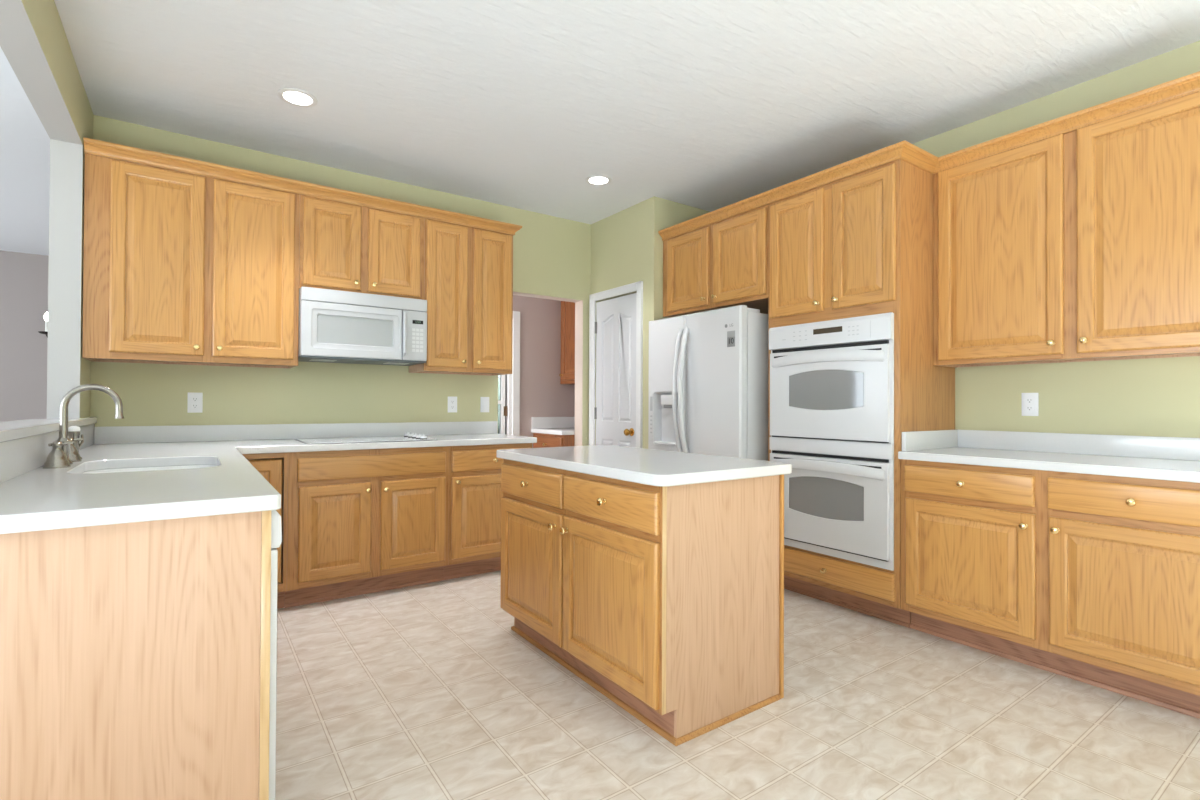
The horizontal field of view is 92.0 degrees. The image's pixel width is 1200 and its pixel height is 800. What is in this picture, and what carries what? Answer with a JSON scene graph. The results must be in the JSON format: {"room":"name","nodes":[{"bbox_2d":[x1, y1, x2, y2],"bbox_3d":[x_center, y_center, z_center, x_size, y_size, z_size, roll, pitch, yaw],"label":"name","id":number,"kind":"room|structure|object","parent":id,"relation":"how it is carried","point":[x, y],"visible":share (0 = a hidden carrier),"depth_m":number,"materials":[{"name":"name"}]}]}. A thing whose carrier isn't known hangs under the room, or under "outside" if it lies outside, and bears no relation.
{"room":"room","nodes":[
{"label":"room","id":0,"kind":"room"},
{"bbox_2d":[0,250,48,421],"bbox_3d":[-5.165,-0.209,4.307,5.500,2.728,4.315,1,-1,-35],"label":"wall","id":1,"kind":"structure","parent":0,"point":[23,276],"depth_m":6.15,"materials":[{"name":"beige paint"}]},
{"bbox_2d":[0,0,92,418],"bbox_3d":[-0.772,-0.223,0.198,0.120,2.728,7.210,1,-1,-35],"label":"wall","id":2,"kind":"structure","parent":0,"point":[33,38],"depth_m":2.83,"materials":[{"name":"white paint"}]},
{"bbox_2d":[0,423,94,482],"bbox_3d":[-2.056,0.179,2.141,0.020,0.115,2.549,1,-1,-35],"label":"backsplash","id":3,"kind":"structure","parent":2,"relation":"attached to","point":[18,457],"depth_m":1.89,"materials":[{"name":"white stone"}]},
{"bbox_2d":[0,417,96,442],"bbox_3d":[-2.112,0.104,2.077,0.205,0.032,2.589,1,-1,-35],"label":"half wall ledge","id":4,"kind":"object","parent":2,"relation":"attached to","point":[17,429],"visible":1,"depth_m":2.07,"materials":[{"name":"white stone"}]},
{"bbox_2d":[90,115,590,445],"bbox_3d":[-1.243,-0.191,4.350,4.126,2.728,0.125,1,-1,-35],"label":"wall","id":5,"kind":"structure","parent":0,"point":[552,255],"depth_m":3.89,"materials":[{"name":"green paint"}]},
{"bbox_2d":[82,153,299,368],"bbox_3d":[-2.281,-0.730,3.308,0.970,1.044,0.388,1,-1,-35],"label":"upper cabinet","id":6,"kind":"object","parent":5,"relation":"attached to","point":[180,268],"visible":1,"depth_m":3.15,"materials":[{"name":"brown wood"}]},
{"bbox_2d":[187,392,202,412],"bbox_3d":[-2.409,0.015,3.447,0.074,0.120,0.009,1,-1,-35],"label":"wall outlet","id":7,"kind":"object","parent":5,"relation":"attached to","point":[194,400],"visible":1,"depth_m":3.44,"materials":[{"name":"white plastic"}]},
{"bbox_2d":[192,397,198,401],"bbox_3d":[-2.407,-0.004,3.445,0.034,0.029,0.003,1,-1,-35],"label":"receptacle","id":8,"kind":"object","parent":7,"relation":"attached to","point":[194,399],"depth_m":3.45,"materials":[{"name":"white plastic"}]},
{"bbox_2d":[94,421,497,443],"bbox_3d":[-1.793,0.204,3.872,2.400,0.096,0.020,1,-1,-35],"label":"backsplash","id":9,"kind":"structure","parent":5,"relation":"attached to","point":[182,433],"depth_m":3.68,"materials":[{"name":"white stone"}]},
{"bbox_2d":[83,137,521,235],"bbox_3d":[-1.680,-1.263,3.734,2.434,0.062,0.384,1,-1,-35],"label":"crown molding","id":10,"kind":"structure","parent":5,"relation":"attached to","point":[91,146],"depth_m":3.39,"materials":[{"name":"brown wood"}]},
{"bbox_2d":[299,194,424,299],"bbox_3d":[-1.574,-0.956,3.807,0.753,0.578,0.388,1,-1,-35],"label":"upper cabinet","id":11,"kind":"object","parent":5,"relation":"attached to","point":[343,246],"visible":0.94,"depth_m":3.65,"materials":[{"name":"brown wood"}]},
{"bbox_2d":[298,287,426,365],"bbox_3d":[-1.558,-0.455,3.777,0.749,0.420,0.445,1,-1,-35],"label":"microwave","id":12,"kind":"object","parent":11,"relation":"attached to","point":[336,326],"visible":0.98,"depth_m":3.62,"materials":[{"name":"white plastic"}]},
{"bbox_2d":[448,396,456,411],"bbox_3d":[-1.110,0.034,4.360,0.074,0.120,0.009,1,-1,-35],"label":"wall outlet","id":13,"kind":"object","parent":5,"relation":"attached to","point":[452,401],"visible":1,"depth_m":4.36,"materials":[{"name":"white plastic"}]},
{"bbox_2d":[409,218,512,375],"bbox_3d":[-0.996,-0.717,4.212,0.658,1.044,0.388,1,-1,-35],"label":"upper cabinet","id":14,"kind":"object","parent":5,"relation":"attached to","point":[468,271],"visible":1,"depth_m":4.08,"materials":[{"name":"brown wood"}]},
{"bbox_2d":[480,397,488,411],"bbox_3d":[-0.895,0.036,4.511,0.074,0.120,0.009,1,-1,-35],"label":"light switch","id":15,"kind":"object","parent":5,"relation":"attached to","point":[484,401],"visible":1,"depth_m":4.51,"materials":[{"name":"white plastic"}]},
{"bbox_2d":[513,295,574,447],"bbox_3d":[-0.830,-0.182,5.135,2.546,2.728,0.685,1,-1,-35],"label":"wall","id":16,"kind":"structure","parent":0,"point":[542,394],"depth_m":5.59,"materials":[{"name":"paint"}]},
{"bbox_2d":[498,374,506,433],"bbox_3d":[-1.192,0.221,5.209,0.774,1.900,0.055,1,-1,-35],"label":"door","id":17,"kind":"structure","parent":16,"relation":"in","point":[503,408],"depth_m":5.40,"materials":[{"name":"white paint"}]},
{"bbox_2d":[506,374,511,434],"bbox_3d":[-1.201,0.208,5.218,0.840,1.945,0.120,1,-1,-35],"label":"trim","id":18,"kind":"structure","parent":16,"relation":"attached to","point":[509,376],"depth_m":5.41,"materials":[{"name":"white paint"}]},
{"bbox_2d":[512,311,519,435],"bbox_3d":[-1.161,0.173,5.162,0.984,2.015,0.018,1,-1,-35],"label":"trim","id":19,"kind":"structure","parent":16,"relation":"attached to","point":[516,314],"depth_m":5.42,"materials":[{"name":"white paint"}]},
{"bbox_2d":[559,301,574,383],"bbox_3d":[-0.112,-0.684,5.569,0.384,1.055,0.559,1,-1,-35],"label":"upper cabinet","id":20,"kind":"object","parent":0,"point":[567,375],"visible":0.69,"depth_m":5.58,"materials":[{"name":"orange wood"}]},
{"bbox_2d":[0,0,1199,255],"bbox_3d":[-1.910,-1.627,2.045,8.200,0.100,11.770,1,-1,-35],"label":"ceiling","id":21,"kind":"structure","parent":0,"point":[708,105],"depth_m":2.82,"materials":[{"name":"white paint"}]},
{"bbox_2d":[38,312,47,337],"bbox_3d":[-4.633,-0.968,5.300,0.728,1.187,0.753,1,-1,-35],"label":"chandelier","id":22,"kind":"object","parent":21,"relation":"hanging from","point":[45,332],"visible":0.09,"depth_m":5.10,"materials":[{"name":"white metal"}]},
{"bbox_2d":[278,88,317,106],"bbox_3d":[-1.565,-1.564,3.002,0.184,0.007,0.184,1,-1,-35],"label":"recessed light","id":23,"kind":"object","parent":21,"relation":"in","point":[297,97],"visible":1,"depth_m":3.00,"materials":[{"name":"white paint"}]},
{"bbox_2d":[585,175,610,184],"bbox_3d":[-0.011,-1.548,4.087,0.184,0.007,0.184,1,-1,-35],"label":"recessed light","id":24,"kind":"object","parent":21,"relation":"in","point":[594,179],"visible":1,"depth_m":4.08,"materials":[{"name":"white paint"}]},
{"bbox_2d":[591,196,709,448],"bbox_3d":[0.443,-0.178,4.937,0.692,2.728,0.854,1,-1,-35],"label":"wall","id":25,"kind":"structure","parent":0,"point":[627,245],"depth_m":4.56,"materials":[{"name":"green paint"}]},
{"bbox_2d":[594,293,635,447],"bbox_3d":[0.114,0.164,4.776,0.104,2.018,0.587,1,-1,-35],"label":"door","id":26,"kind":"structure","parent":25,"relation":"in","point":[615,324],"depth_m":4.79,"materials":[{"name":"white paint"}]},
{"bbox_2d":[589,281,642,447],"bbox_3d":[0.117,0.131,4.773,0.024,2.104,0.712,1,-1,-35],"label":"trim","id":27,"kind":"structure","parent":25,"relation":"attached to","point":[637,286],"depth_m":4.60,"materials":[{"name":"white paint"}]},
{"bbox_2d":[275,570,1199,799],"bbox_3d":[-1.923,1.201,2.022,8.200,0.100,11.770,1,-1,-35],"label":"floor","id":28,"kind":"structure","parent":0,"point":[428,691],"depth_m":2.07,"materials":[{"name":"beige tile"}]},
{"bbox_2d":[0,510,270,799],"bbox_3d":[-1.094,0.711,1.291,0.624,0.876,0.023,1,-1,-35],"label":"end panel","id":29,"kind":"object","parent":28,"relation":"on","point":[135,656],"visible":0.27,"depth_m":1.31,"materials":[{"name":"brown wood"}]},
{"bbox_2d":[242,452,287,608],"bbox_3d":[-2.116,0.720,2.993,0.868,0.876,1.078,1,-1,-35],"label":"base cabinet","id":30,"kind":"object","parent":28,"relation":"on","point":[273,467],"visible":0.15,"depth_m":3.16,"materials":[{"name":"brown wood"}]},
{"bbox_2d":[0,421,536,533],"bbox_3d":[-1.072,0.209,2.828,2.421,0.154,2.556,1,-1,-35],"label":"countertop","id":31,"kind":"structure","parent":30,"relation":"on","point":[33,497],"depth_m":1.90,"materials":[{"name":"white stone"}]},
{"bbox_2d":[68,426,83,458],"bbox_3d":[-2.110,0.171,2.324,0.051,0.135,0.051,0,0,10],"label":"sprayer","id":32,"kind":"object","parent":31,"relation":"on","point":[74,433],"visible":0.61,"depth_m":2.32,"materials":[{"name":"silver metal"}]},
{"bbox_2d":[43,384,123,468],"bbox_3d":[-1.921,0.089,2.176,0.209,0.299,0.322,1,-1,-35],"label":"kitchen faucet","id":33,"kind":"object","parent":31,"relation":"on","point":[64,453],"visible":1,"depth_m":2.13,"materials":[{"name":"silver metal"}]},
{"bbox_2d":[82,465,216,473],"bbox_3d":[-1.688,0.366,2.182,0.459,0.176,0.601,1,-1,-35],"label":"sink","id":34,"kind":"object","parent":31,"relation":"in","point":[184,466],"visible":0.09,"depth_m":2.40,"materials":[{"name":"white ceramic"}]},
{"bbox_2d":[296,432,435,443],"bbox_3d":[-1.470,0.235,3.653,0.750,0.035,0.476,1,-1,-35],"label":"cooktop","id":35,"kind":"object","parent":31,"relation":"in","point":[407,436],"visible":1,"depth_m":3.60,"materials":[{"name":"metal"}]},
{"bbox_2d":[269,510,281,799],"bbox_3d":[-1.248,0.714,1.570,0.616,0.872,0.600,1,-1,-35],"label":"dishwasher","id":36,"kind":"object","parent":28,"relation":"on","point":[276,528],"visible":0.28,"depth_m":1.49,"materials":[{"name":"white plastic"}]},
{"bbox_2d":[284,446,448,607],"bbox_3d":[-1.504,0.729,3.673,0.914,0.876,0.672,1,-1,-35],"label":"base cabinet","id":37,"kind":"object","parent":28,"relation":"on","point":[366,521],"visible":0.98,"depth_m":3.40,"materials":[{"name":"brown wood"}]},
{"bbox_2d":[444,443,531,579],"bbox_3d":[-0.884,0.735,4.108,0.599,0.876,0.672,1,-1,-35],"label":"base cabinet","id":38,"kind":"object","parent":28,"relation":"on","point":[475,493],"visible":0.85,"depth_m":3.80,"materials":[{"name":"brown wood"}]},
{"bbox_2d":[533,433,574,447],"bbox_3d":[-0.241,0.749,5.471,0.684,0.876,0.559,1,-1,-35],"label":"base cabinet","id":39,"kind":"object","parent":28,"relation":"on","point":[543,440],"visible":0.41,"depth_m":5.21,"materials":[{"name":"orange wood"}]},
{"bbox_2d":[531,417,574,434],"bbox_3d":[-0.228,0.238,5.484,0.658,0.146,0.562,1,-1,-35],"label":"countertop","id":40,"kind":"structure","parent":39,"relation":"on","point":[545,425],"depth_m":5.56,"materials":[{"name":"white stone"}]},
{"bbox_2d":[500,459,783,745],"bbox_3d":[0.093,0.727,2.579,0.674,0.876,1.228,1,-1,-35],"label":"kitchen island","id":41,"kind":"object","parent":28,"relation":"on","point":[667,602],"visible":0.91,"depth_m":2.14,"materials":[{"name":"brown wood"}]},
{"bbox_2d":[496,445,791,486],"bbox_3d":[0.119,0.270,2.603,0.707,0.038,1.276,1,-1,-35],"label":"island countertop","id":42,"kind":"structure","parent":41,"relation":"on","point":[652,467],"depth_m":2.28,"materials":[{"name":"white stone"}]},
{"bbox_2d":[648,305,767,460],"bbox_3d":[0.880,0.297,4.142,0.840,1.768,0.893,1,-1,-35],"label":"refrigerator","id":43,"kind":"object","parent":28,"relation":"on","point":[708,370],"visible":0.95,"depth_m":3.79,"materials":[{"name":"white metal"}]},
{"bbox_2d":[768,159,954,627],"bbox_3d":[1.514,-0.028,3.442,0.654,2.412,0.824,1,-1,-35],"label":"tall cabinet","id":44,"kind":"object","parent":28,"relation":"on","point":[860,244],"visible":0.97,"depth_m":3.13,"materials":[{"name":"brown wood"}]},
{"bbox_2d":[769,312,893,570],"bbox_3d":[1.472,0.216,3.411,0.608,1.320,0.765,1,-1,-35],"label":"double oven","id":45,"kind":"object","parent":44,"relation":"in","point":[832,381],"visible":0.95,"depth_m":3.18,"materials":[{"name":"white metal"}]},
{"bbox_2d":[658,71,1199,239],"bbox_3d":[1.482,-1.259,3.280,0.392,0.064,3.052,1,-1,-35],"label":"crown molding","id":46,"kind":"structure","parent":44,"relation":"attached to","point":[904,150],"depth_m":2.96,"materials":[{"name":"brown wood"}]},
{"bbox_2d":[901,459,1199,718],"bbox_3d":[2.104,0.736,2.594,0.652,0.876,1.233,1,-1,-35],"label":"base cabinet","id":47,"kind":"object","parent":28,"relation":"on","point":[1092,579],"visible":0.99,"depth_m":2.39,"materials":[{"name":"brown wood"}]},
{"bbox_2d":[898,429,1199,482],"bbox_3d":[2.116,0.230,2.605,0.627,0.136,1.230,1,-1,-35],"label":"countertop","id":48,"kind":"structure","parent":47,"relation":"on","point":[1147,457],"depth_m":2.70,"materials":[{"name":"white stone"}]},
{"bbox_2d":[913,41,1199,437],"bbox_3d":[2.347,-0.186,2.934,0.120,2.728,8.100,1,-1,-35],"label":"wall","id":49,"kind":"structure","parent":0,"point":[1160,397],"depth_m":2.83,"materials":[{"name":"green paint"}]},
{"bbox_2d":[663,204,768,317],"bbox_3d":[0.994,-0.933,4.194,0.654,0.594,0.994,1,-1,-35],"label":"upper cabinet","id":50,"kind":"object","parent":49,"relation":"attached to","point":[724,263],"visible":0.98,"depth_m":3.95,"materials":[{"name":"brown wood"}]},
{"bbox_2d":[1021,393,1038,415],"bbox_3d":[2.223,0.023,2.996,0.009,0.120,0.074,1,-1,-35],"label":"wall outlet","id":51,"kind":"object","parent":49,"relation":"attached to","point":[1030,401],"visible":1,"depth_m":2.99,"materials":[{"name":"white plastic"}]},
{"bbox_2d":[1026,405,1033,410],"bbox_3d":[2.220,0.043,2.995,0.003,0.029,0.034,1,-1,-35],"label":"receptacle","id":52,"kind":"object","parent":51,"relation":"attached to","point":[1028,407],"depth_m":2.99,"materials":[{"name":"white plastic"}]},
{"bbox_2d":[1026,398,1033,402],"bbox_3d":[2.221,0.003,2.995,0.003,0.029,0.034,1,-1,-35],"label":"receptacle","id":53,"kind":"object","parent":51,"relation":"attached to","point":[1028,400],"depth_m":2.99,"materials":[{"name":"white plastic"}]},
{"bbox_2d":[933,91,1199,366],"bbox_3d":[2.250,-0.713,2.703,0.312,1.048,1.233,1,-1,-35],"label":"upper cabinet","id":54,"kind":"object","parent":49,"relation":"attached to","point":[1082,244],"visible":1,"depth_m":2.64,"materials":[{"name":"brown wood"}]},
{"bbox_2d":[955,429,1199,460],"bbox_3d":[2.365,0.213,2.780,0.020,0.098,1.230,1,-1,-35],"label":"backsplash","id":55,"kind":"structure","parent":49,"relation":"attached to","point":[1178,448],"depth_m":2.79,"materials":[{"name":"white stone"}]},
{"label":"outside","id":56,"kind":"structure","parent":0,"visible":0},
{"bbox_3d":[-12.574,1.590,30.905,65.000,0.100,54.960,1,-1,-35],"label":"ground","id":57,"kind":"structure","parent":56,"visible":0},
{"bbox_2d":[498,378,499,433],"bbox_3d":[-1.719,0.366,28.136,23.196,2.807,3.044,1,-1,-35],"label":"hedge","id":58,"kind":"object","parent":57,"relation":"on","point":[498,378],"visible":0.02,"depth_m":25.15,"materials":[{"name":"green plant"}]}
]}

